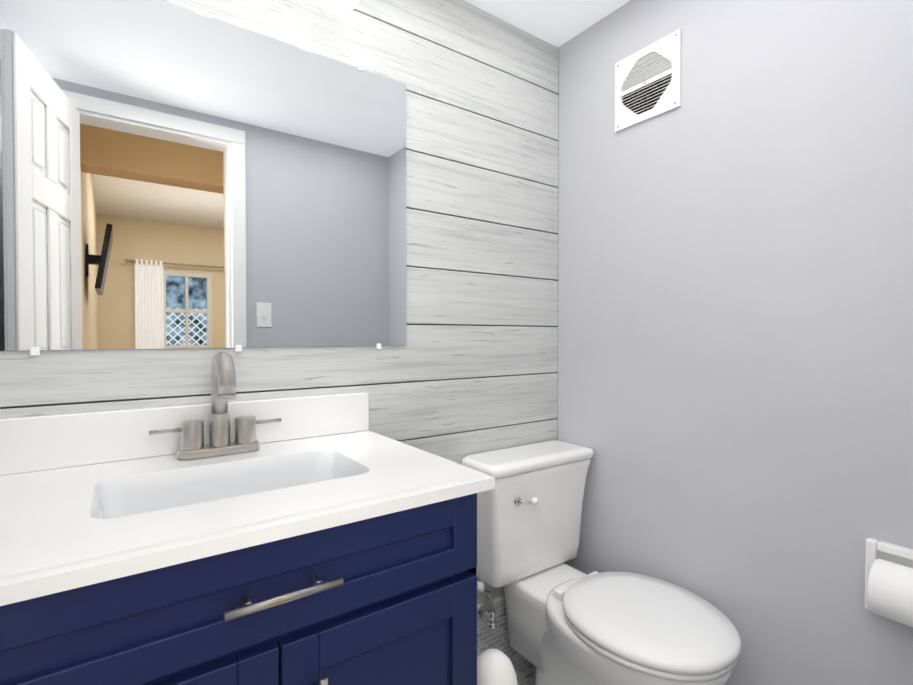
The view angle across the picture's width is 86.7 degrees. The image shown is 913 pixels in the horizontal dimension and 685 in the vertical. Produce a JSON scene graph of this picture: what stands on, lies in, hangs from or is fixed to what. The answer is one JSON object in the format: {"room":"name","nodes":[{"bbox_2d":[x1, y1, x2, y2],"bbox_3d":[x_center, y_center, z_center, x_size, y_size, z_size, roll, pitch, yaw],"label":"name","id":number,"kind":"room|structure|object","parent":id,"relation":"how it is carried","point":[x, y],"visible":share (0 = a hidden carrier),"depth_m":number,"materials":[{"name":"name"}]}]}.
{"room":"bathroom","nodes":[
{"label":"bathroom","id":0,"kind":"room"},
{"bbox_2d":[0,0,558,604],"bbox_3d":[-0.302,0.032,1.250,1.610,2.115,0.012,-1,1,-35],"label":"wall","id":1,"kind":"structure","parent":0,"point":[480,114],"depth_m":1.42,"materials":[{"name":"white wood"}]},
{"bbox_2d":[0,0,405,355],"bbox_3d":[-0.499,-0.350,1.090,0.880,0.743,0.010,-1,1,-35],"label":"mirror","id":2,"kind":"object","parent":1,"relation":"attached to","point":[173,176],"visible":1,"depth_m":1.04,"materials":[{"name":"clear glass"}]},
{"bbox_2d":[315,0,358,14],"bbox_3d":[-0.492,-0.883,0.995,0.680,0.218,0.162,-1,1,-35],"label":"sconce","id":3,"kind":"object","parent":1,"relation":"attached to","point":[338,7],"visible":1,"depth_m":1.12,"materials":[{"name":"white glass"}]},
{"bbox_2d":[477,594,532,673],"bbox_3d":[0.058,0.958,1.503,0.744,0.279,0.012,-1,1,-35],"label":"wall tile","id":4,"kind":"structure","parent":1,"relation":"attached to","point":[488,638],"depth_m":1.56,"materials":[{"name":"tile"}]},
{"bbox_2d":[477,581,497,628],"bbox_3d":[0.089,0.792,1.475,0.100,0.163,0.072,-1,1,-35],"label":"water supply valve","id":5,"kind":"object","parent":4,"relation":"attached to","point":[486,611],"visible":1,"depth_m":1.48,"materials":[{"name":"silver metal"}]},
{"bbox_2d":[516,665,535,684],"bbox_3d":[0.074,1.139,0.736,1.830,0.060,1.532,-1,1,-35],"label":"floor","id":6,"kind":"structure","parent":0,"point":[526,676],"depth_m":1.59,"materials":[{"name":"tile"}]},
{"bbox_2d":[0,392,494,684],"bbox_3d":[-0.384,0.622,0.850,0.745,0.970,0.556,-1,1,-35],"label":"bathroom vanity","id":7,"kind":"object","parent":6,"relation":"on","point":[330,539],"visible":1,"depth_m":0.72,"materials":[{"name":"blue paint"}]},
{"bbox_2d":[149,351,280,459],"bbox_3d":[-0.477,0.126,0.989,0.252,0.217,0.129,-1,1,-35],"label":"faucet","id":8,"kind":"object","parent":7,"relation":"on","point":[223,391],"visible":1,"depth_m":1.00,"materials":[{"name":"silver metal"}]},
{"bbox_2d":[477,649,517,684],"bbox_3d":[0.073,0.860,0.963,0.106,0.492,0.106,-1,1,-35],"label":"brush holder","id":9,"kind":"object","parent":6,"relation":"on","point":[495,667],"visible":0.94,"depth_m":0.94,"materials":[{"name":"white plastic"}]},
{"bbox_2d":[462,440,741,684],"bbox_3d":[0.380,0.723,1.304,0.437,0.755,0.680,-1,1,-35],"label":"toilet","id":10,"kind":"object","parent":6,"relation":"on","point":[567,624],"visible":0.96,"depth_m":1.34,"materials":[{"name":"white ceramic"}]},
{"bbox_2d":[463,0,629,47],"bbox_3d":[0.074,-1.071,0.703,1.830,0.100,1.532,-1,1,-35],"label":"ceiling","id":11,"kind":"structure","parent":0,"point":[557,23],"depth_m":1.52,"materials":[{"name":"paint"}]},
{"bbox_2d":[558,0,912,684],"bbox_3d":[0.811,-0.012,1.166,0.110,2.230,1.410,-1,1,-35],"label":"wall","id":12,"kind":"structure","parent":0,"point":[735,321],"depth_m":1.19,"materials":[{"name":"grey paint"}]},
{"bbox_2d":[615,29,680,132],"bbox_3d":[0.553,-0.756,1.414,0.011,0.210,0.210,-1,1,-35],"label":"air vent","id":13,"kind":"object","parent":12,"relation":"in","point":[647,82],"visible":1,"depth_m":1.41,"materials":[{"name":"white plastic"}]},
{"bbox_2d":[864,538,912,626],"bbox_3d":[0.865,0.479,0.915,0.104,0.145,0.165,-1,1,-35],"label":"paper holder","id":14,"kind":"object","parent":12,"relation":"attached to","point":[888,580],"visible":1,"depth_m":0.92,"materials":[{"name":"white ceramic"}]}
]}

